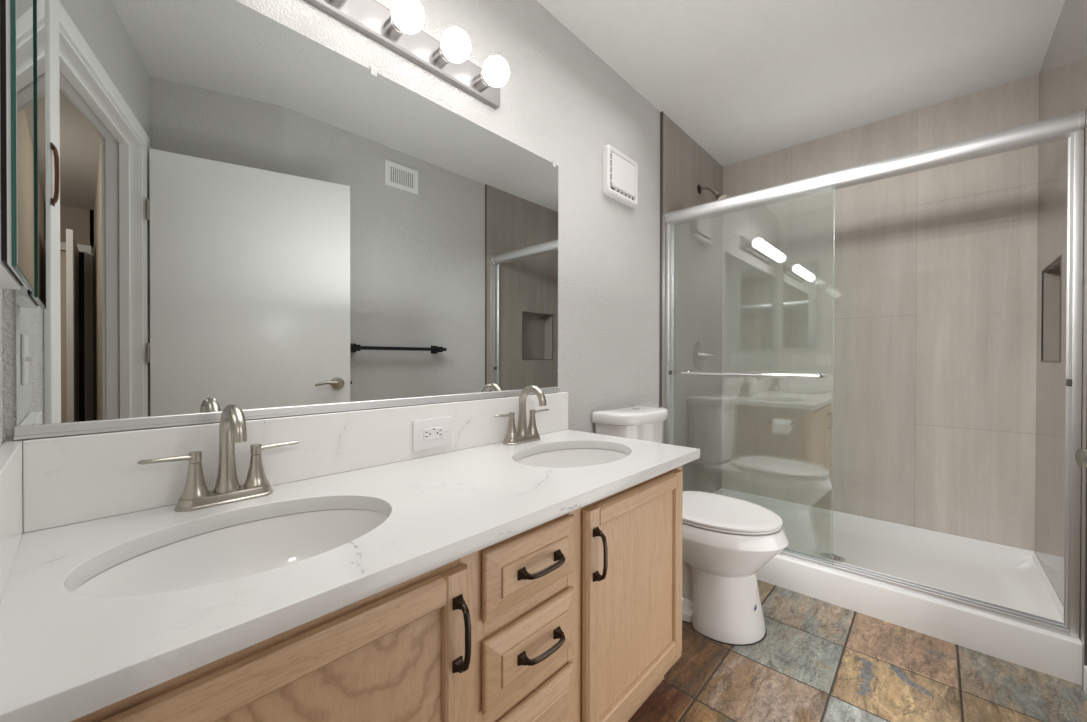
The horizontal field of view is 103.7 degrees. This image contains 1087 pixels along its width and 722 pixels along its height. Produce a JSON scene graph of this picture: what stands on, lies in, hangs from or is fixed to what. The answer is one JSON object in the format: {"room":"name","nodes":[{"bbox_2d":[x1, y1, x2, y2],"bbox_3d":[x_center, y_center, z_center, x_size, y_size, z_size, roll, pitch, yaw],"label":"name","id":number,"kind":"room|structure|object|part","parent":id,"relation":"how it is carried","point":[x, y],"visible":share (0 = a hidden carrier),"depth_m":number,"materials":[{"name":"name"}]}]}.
{"room":"bathroom","nodes":[
{"label":"bathroom","id":0,"kind":"room"},
{"bbox_2d":[0,288,2,445],"bbox_3d":[-0.687,-0.133,0.414,0.685,2.473,0.150,0,0,43],"label":"wall","id":1,"kind":"structure","parent":0,"point":[1,302],"depth_m":0.69,"materials":[{"name":"paint"}]},
{"bbox_2d":[0,0,33,290],"bbox_3d":[-0.730,-0.505,0.578,0.280,0.786,0.036,0,0,43],"label":"medicine cabinet","id":2,"kind":"object","parent":1,"relation":"attached to","point":[16,16],"visible":1,"depth_m":0.51,"materials":[{"name":"silver metal"}]},
{"bbox_2d":[16,0,33,289],"bbox_3d":[-0.718,-0.505,0.591,0.277,0.782,0.001,0,0,43],"label":"mirror","id":3,"kind":"object","parent":2,"relation":"attached to","point":[24,8],"depth_m":0.58,"materials":[{"name":"silver metal"}]},
{"bbox_2d":[2,0,722,492],"bbox_3d":[0.098,-0.140,1.857,0.130,2.473,3.338,0,0,43],"label":"wall","id":4,"kind":"structure","parent":0,"point":[560,102],"depth_m":1.92,"materials":[{"name":"paint"}]},
{"bbox_2d":[14,0,559,439],"bbox_3d":[-0.407,-0.335,1.214,0.013,0.926,1.385,0,0,43],"label":"wall mirror","id":5,"kind":"object","parent":4,"relation":"attached to","point":[231,206],"visible":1,"depth_m":0.95,"materials":[{"name":"silver metal"}]},
{"bbox_2d":[23,392,567,532],"bbox_3d":[-0.386,0.206,1.236,0.019,0.153,1.422,0,0,43],"label":"backsplash","id":6,"kind":"structure","parent":4,"relation":"attached to","point":[72,479],"depth_m":0.90,"materials":[{"name":"white stone"}]},
{"bbox_2d":[304,0,509,108],"bbox_3d":[-0.374,-0.917,1.146,0.148,0.098,0.776,0,0,43],"label":"vanity light","id":7,"kind":"object","parent":4,"relation":"attached to","point":[398,29],"visible":1,"depth_m":1.21,"materials":[{"name":"grey metal"}]},
{"bbox_2d":[330,0,346,6],"bbox_3d":[-0.473,-0.910,1.020,0.124,0.083,0.083,0,0,43],"label":"socket","id":8,"kind":"object","parent":7,"relation":"attached to","point":[333,3],"depth_m":1.06,"materials":[{"name":"grey"}]},
{"bbox_2d":[384,0,424,39],"bbox_3d":[-0.370,-0.910,1.133,0.124,0.083,0.083,0,0,43],"label":"bulb","id":9,"kind":"object","parent":7,"relation":"attached to","point":[405,18],"depth_m":1.11,"materials":[{"name":"white glass"}]},
{"bbox_2d":[433,27,470,67],"bbox_3d":[-0.267,-0.911,1.245,0.124,0.083,0.083,0,0,43],"label":"bulb","id":10,"kind":"object","parent":7,"relation":"attached to","point":[454,47],"depth_m":1.22,"materials":[{"name":"white glass"}]},
{"bbox_2d":[474,55,509,90],"bbox_3d":[-0.164,-0.911,1.357,0.124,0.083,0.083,0,0,43],"label":"bulb","id":11,"kind":"object","parent":7,"relation":"attached to","point":[495,72],"depth_m":1.33,"materials":[{"name":"white glass"}]},
{"bbox_2d":[602,144,637,207],"bbox_3d":[0.374,-0.882,2.048,0.030,0.225,0.273,0,0,43],"label":"exhaust fan","id":12,"kind":"object","parent":4,"relation":"attached to","point":[620,172],"visible":1,"depth_m":2.02,"materials":[{"name":"white plastic"}]},
{"bbox_3d":[0.377,-0.879,2.042,0.016,0.170,0.218,0,0,43],"label":"panel","id":13,"kind":"part","parent":12,"relation":"part of","materials":[{"name":"white plastic"}]},
{"bbox_2d":[659,111,662,406],"bbox_3d":[0.652,-0.167,2.371,0.013,2.423,0.010,0,0,43],"label":"trim","id":14,"kind":"structure","parent":4,"relation":"attached to","point":[661,113],"depth_m":2.36,"materials":[{"name":"grey"}]},
{"bbox_2d":[692,342,716,368],"bbox_3d":[1.032,-0.035,2.692,0.118,0.172,0.172,0,0,43],"label":"shower valve","id":15,"kind":"object","parent":4,"relation":"attached to","point":[698,354],"visible":1,"depth_m":2.69,"materials":[{"name":"silver metal"}]},
{"bbox_3d":[1.036,-0.035,2.688,0.108,0.068,0.068,0,0,43],"label":"lever","id":16,"kind":"part","parent":15,"relation":"part of","materials":[{"name":"silver metal"}]},
{"bbox_2d":[697,184,728,200],"bbox_3d":[1.064,-1.047,2.672,0.181,0.162,0.094,0,0,43],"label":"shower head","id":17,"kind":"object","parent":4,"relation":"attached to","point":[699,188],"visible":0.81,"depth_m":2.66,"materials":[{"name":"silver metal"}]},
{"bbox_3d":[1.039,-1.075,2.695,0.110,0.066,0.019,0,0,43],"label":"arm","id":18,"kind":"part","parent":17,"relation":"part of","materials":[{"name":"silver metal"}]},
{"bbox_2d":[536,0,1064,166],"bbox_3d":[1.600,-1.401,-0.332,5.350,0.080,4.850,0,0,43],"label":"ceiling","id":19,"kind":"structure","parent":0,"point":[744,79],"depth_m":1.93,"materials":[{"name":"paint"}]},
{"bbox_2d":[628,580,1086,721],"bbox_3d":[0.533,1.078,0.929,1.840,0.050,2.370,0,0,43],"label":"floor","id":20,"kind":"structure","parent":0,"point":[817,660],"depth_m":1.41,"materials":[{"name":"tile"}]},
{"bbox_2d":[70,466,682,721],"bbox_3d":[-0.201,0.683,1.017,0.587,0.736,1.386,0,0,43],"label":"vanity cabinet","id":21,"kind":"object","parent":20,"relation":"on","point":[576,615],"visible":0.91,"depth_m":0.77,"materials":[{"name":"brown wood"}]},
{"bbox_3d":[-0.310,0.336,0.557,0.018,0.036,0.472,0,0,43],"label":"frame rail","id":22,"kind":"part","parent":21,"relation":"part of","materials":[{"name":"brown wood"}]},
{"bbox_3d":[-0.298,0.370,0.542,0.020,0.050,0.401,0,0,43],"label":"door rail","id":23,"kind":"part","parent":21,"relation":"part of","materials":[{"name":"brown wood"}]},
{"bbox_3d":[-0.302,0.624,0.546,0.005,0.466,0.405,0,0,43],"label":"cabinet door","id":24,"kind":"part","parent":21,"relation":"part of","materials":[{"name":"brown wood"}]},
{"bbox_2d":[0,392,699,721],"bbox_3d":[-0.190,0.223,1.042,0.569,0.183,1.443,0,0,43],"label":"countertop","id":25,"kind":"structure","parent":21,"relation":"on","point":[74,508],"depth_m":0.74,"materials":[{"name":"white stone"}]},
{"bbox_2d":[137,404,299,511],"bbox_3d":[-0.617,0.185,0.846,0.140,0.200,0.266,0,0,43],"label":"centerset faucet","id":26,"kind":"object","parent":25,"relation":"on","point":[196,495],"visible":1,"depth_m":0.85,"materials":[{"name":"silver metal"}]},
{"bbox_3d":[-0.702,0.222,0.814,0.045,0.087,0.105,0,0,43],"label":"handle","id":27,"kind":"part","parent":26,"relation":"part of","materials":[{"name":"silver metal"}]},
{"bbox_3d":[-0.648,0.275,0.874,0.057,0.020,0.163,0,0,43],"label":"plate","id":28,"kind":"part","parent":26,"relation":"part of","materials":[{"name":"silver metal"}]},
{"bbox_3d":[-0.615,0.175,0.844,0.133,0.180,0.045,0,0,43],"label":"spout","id":29,"kind":"part","parent":26,"relation":"part of","materials":[{"name":"silver metal"}]},
{"bbox_3d":[-0.593,0.221,0.933,0.045,0.087,0.105,0,0,43],"label":"handle","id":30,"kind":"part","parent":26,"relation":"part of","materials":[{"name":"silver metal"}]},
{"bbox_2d":[72,509,387,596],"bbox_3d":[-0.473,0.392,0.714,0.358,0.150,0.494,0,0,43],"label":"undermount sink","id":31,"kind":"object","parent":25,"relation":"in","point":[246,549],"visible":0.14,"depth_m":0.81,"materials":[{"name":"white ceramic"}]},
{"bbox_2d":[413,416,450,450],"bbox_3d":[-0.330,0.216,1.276,0.009,0.089,0.131,0,0,43],"label":"wall outlet","id":32,"kind":"object","parent":25,"relation":"attached to","point":[434,432],"visible":1,"depth_m":1.27,"materials":[{"name":"white plastic"}]},
{"bbox_2d":[424,427,442,439],"bbox_3d":[-0.328,0.216,1.274,0.003,0.033,0.066,0,0,43],"label":"receptacle","id":33,"kind":"object","parent":32,"relation":"attached to","point":[430,433],"depth_m":1.27,"materials":[{"name":"white plastic"}]},
{"bbox_2d":[494,385,548,444],"bbox_3d":[-0.044,0.182,1.470,0.140,0.200,0.266,0,0,43],"label":"centerset faucet","id":34,"kind":"object","parent":25,"relation":"on","point":[523,435],"visible":1,"depth_m":1.48,"materials":[{"name":"silver metal"}]},
{"bbox_3d":[-0.129,0.219,1.439,0.045,0.087,0.105,0,0,43],"label":"handle","id":35,"kind":"part","parent":34,"relation":"part of","materials":[{"name":"silver metal"}]},
{"bbox_3d":[-0.075,0.272,1.499,0.057,0.020,0.163,0,0,43],"label":"plate","id":36,"kind":"part","parent":34,"relation":"part of","materials":[{"name":"silver metal"}]},
{"bbox_3d":[-0.042,0.173,1.468,0.133,0.180,0.045,0,0,43],"label":"spout","id":37,"kind":"part","parent":34,"relation":"part of","materials":[{"name":"silver metal"}]},
{"bbox_3d":[-0.020,0.218,1.558,0.045,0.087,0.105,0,0,43],"label":"handle","id":38,"kind":"part","parent":34,"relation":"part of","materials":[{"name":"silver metal"}]},
{"bbox_2d":[516,448,627,467],"bbox_3d":[0.095,0.390,1.334,0.358,0.150,0.494,0,0,43],"label":"undermount sink","id":39,"kind":"object","parent":25,"relation":"in","point":[579,457],"visible":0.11,"depth_m":1.50,"materials":[{"name":"white ceramic"}]},
{"bbox_3d":[-0.129,0.445,0.687,0.033,0.120,0.018,0,0,43],"label":"handle","id":40,"kind":"part","parent":21,"relation":"part of","materials":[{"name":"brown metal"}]},
{"bbox_3d":[-0.034,0.645,0.861,0.018,0.058,0.237,0,0,43],"label":"frame rail","id":41,"kind":"part","parent":21,"relation":"part of","materials":[{"name":"brown wood"}]},
{"bbox_3d":[-0.034,0.480,0.860,0.018,0.055,0.237,0,0,43],"label":"frame rail","id":42,"kind":"part","parent":21,"relation":"part of","materials":[{"name":"brown wood"}]},
{"bbox_3d":[-0.033,0.334,0.859,0.018,0.036,0.237,0,0,43],"label":"frame rail","id":43,"kind":"part","parent":21,"relation":"part of","materials":[{"name":"brown wood"}]},
{"bbox_3d":[-0.018,0.562,0.846,0.022,0.128,0.255,0,0,43],"label":"drawer","id":44,"kind":"part","parent":21,"relation":"part of","materials":[{"name":"brown wood"}]},
{"bbox_3d":[-0.018,0.401,0.846,0.022,0.125,0.255,0,0,43],"label":"drawer","id":45,"kind":"part","parent":21,"relation":"part of","materials":[{"name":"brown wood"}]},
{"bbox_3d":[-0.019,0.783,0.848,0.022,0.238,0.255,0,0,43],"label":"drawer","id":46,"kind":"part","parent":21,"relation":"part of","materials":[{"name":"brown wood"}]},
{"bbox_3d":[0.004,0.559,0.830,0.033,0.018,0.120,0,0,43],"label":"handle","id":47,"kind":"part","parent":21,"relation":"part of","materials":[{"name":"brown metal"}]},
{"bbox_3d":[0.005,0.399,0.829,0.033,0.018,0.120,0,0,43],"label":"handle","id":48,"kind":"part","parent":21,"relation":"part of","materials":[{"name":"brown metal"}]},
{"bbox_3d":[0.131,0.444,0.970,0.033,0.120,0.018,0,0,43],"label":"handle","id":49,"kind":"part","parent":21,"relation":"part of","materials":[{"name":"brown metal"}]},
{"bbox_3d":[0.245,0.333,1.163,0.018,0.036,0.479,0,0,43],"label":"frame rail","id":50,"kind":"part","parent":21,"relation":"part of","materials":[{"name":"brown wood"}]},
{"bbox_3d":[0.257,0.620,1.156,0.005,0.470,0.403,0,0,43],"label":"cabinet door","id":51,"kind":"part","parent":21,"relation":"part of","materials":[{"name":"brown wood"}]},
{"bbox_3d":[0.261,0.363,1.151,0.020,0.050,0.399,0,0,43],"label":"door rail","id":52,"kind":"part","parent":21,"relation":"part of","materials":[{"name":"brown wood"}]},
{"bbox_3d":[0.260,0.876,1.154,0.020,0.050,0.399,0,0,43],"label":"door rail","id":53,"kind":"part","parent":21,"relation":"part of","materials":[{"name":"brown wood"}]},
{"bbox_3d":[0.244,0.918,1.166,0.018,0.055,0.479,0,0,43],"label":"frame rail","id":54,"kind":"part","parent":21,"relation":"part of","materials":[{"name":"brown wood"}]},
{"bbox_2d":[592,405,788,645],"bbox_3d":[0.622,0.634,1.807,0.727,0.827,0.418,0,0,43],"label":"toilet","id":55,"kind":"object","parent":20,"relation":"on","point":[726,541],"visible":0.64,"depth_m":1.62,"materials":[{"name":"white ceramic"}]},
{"bbox_3d":[0.426,0.454,1.984,0.185,0.354,0.386,0,0,43],"label":"tank","id":56,"kind":"part","parent":55,"relation":"part of","materials":[{"name":"white ceramic"}]},
{"bbox_3d":[0.432,0.249,1.978,0.211,0.052,0.416,0,0,43],"label":"tank lid","id":57,"kind":"part","parent":55,"relation":"part of","materials":[{"name":"white ceramic"}]},
{"bbox_3d":[0.715,0.620,1.737,0.450,0.011,0.376,0,0,43],"label":"seat","id":58,"kind":"part","parent":55,"relation":"part of","materials":[{"name":"white plastic"}]},
{"bbox_3d":[0.705,0.612,1.746,0.480,0.030,0.380,0,0,43],"label":"lid","id":59,"kind":"part","parent":55,"relation":"part of","materials":[{"name":"white plastic"}]},
{"bbox_2d":[714,488,1081,684],"bbox_3d":[1.509,0.980,2.216,1.476,0.135,0.906,0,0,43],"label":"shower pan","id":60,"kind":"object","parent":20,"relation":"on","point":[1007,576],"visible":0.87,"depth_m":1.92,"materials":[{"name":"white plastic"}]},
{"bbox_2d":[665,109,1085,637],"bbox_3d":[1.242,0.040,1.918,1.474,1.746,0.069,0,0,43],"label":"shower door frame","id":61,"kind":"structure","parent":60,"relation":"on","point":[1071,126],"depth_m":1.51,"materials":[{"name":"silver metal"}]},
{"bbox_2d":[681,186,834,564],"bbox_3d":[0.973,0.066,2.113,0.767,1.682,0.071,0,0,43],"label":"sliding shower door","id":62,"kind":"structure","parent":61,"relation":"in","point":[818,376],"depth_m":1.94,"materials":[{"name":"clear glass"}]},
{"bbox_2d":[830,304,831,511],"bbox_3d":[1.006,0.065,2.158,0.752,1.682,0.006,0,0,43],"label":"sliding shower door","id":63,"kind":"structure","parent":61,"relation":"in","point":[831,304],"depth_m":1.91,"materials":[{"name":"clear glass"}]},
{"bbox_2d":[722,73,1038,550],"bbox_3d":[1.859,-0.166,2.588,1.736,2.423,0.120,0,0,43],"label":"wall","id":64,"kind":"structure","parent":0,"point":[928,277],"depth_m":2.40,"materials":[{"name":"tile"}]},
{"bbox_2d":[1035,0,1086,687],"bbox_3d":[2.095,-0.160,1.658,0.130,2.423,0.932,0,0,43],"label":"wall","id":65,"kind":"structure","parent":0,"point":[1063,71],"depth_m":1.72,"materials":[{"name":"tile"}]},
{"bbox_2d":[1041,255,1060,362],"bbox_3d":[2.136,-0.203,1.797,0.005,0.416,0.399,0,0,43],"label":"niche","id":66,"kind":"object","parent":65,"relation":"attached to","point":[1059,257],"visible":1,"depth_m":1.83,"materials":[{"name":"grey tile"}]},
{"bbox_2d":[1084,382,1086,665],"bbox_3d":[1.733,-0.159,1.353,0.012,2.423,0.006,0,0,43],"label":"trim","id":67,"kind":"structure","parent":65,"relation":"attached to","point":[1085,592],"depth_m":1.36,"materials":[{"name":"grey"}]},
{"bbox_3d":[1.305,-0.131,0.789,0.120,2.473,1.409,0,0,43],"label":"wall","id":68,"kind":"structure","parent":0,"visible":0},
{"bbox_2d":[1084,665,1086,696],"bbox_3d":[1.252,1.012,0.840,0.013,0.085,1.406,0,0,43],"label":"baseboard","id":69,"kind":"structure","parent":68,"relation":"attached to","point":[1085,666],"depth_m":1.34,"materials":[{"name":"white paint"}]},
{"bbox_3d":[0.057,0.034,-0.026,0.874,2.048,0.376,0,0,43],"label":"door frame","id":70,"kind":"structure","parent":0,"visible":0},
{"bbox_2d":[1075,449,1086,466],"bbox_3d":[0.642,0.038,0.261,0.093,2.013,0.872,0,0,25],"label":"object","id":71,"kind":"structure","parent":70,"relation":"attached to","point":[1081,454],"depth_m":0.60,"materials":[{"name":"silver metal"}]}
]}

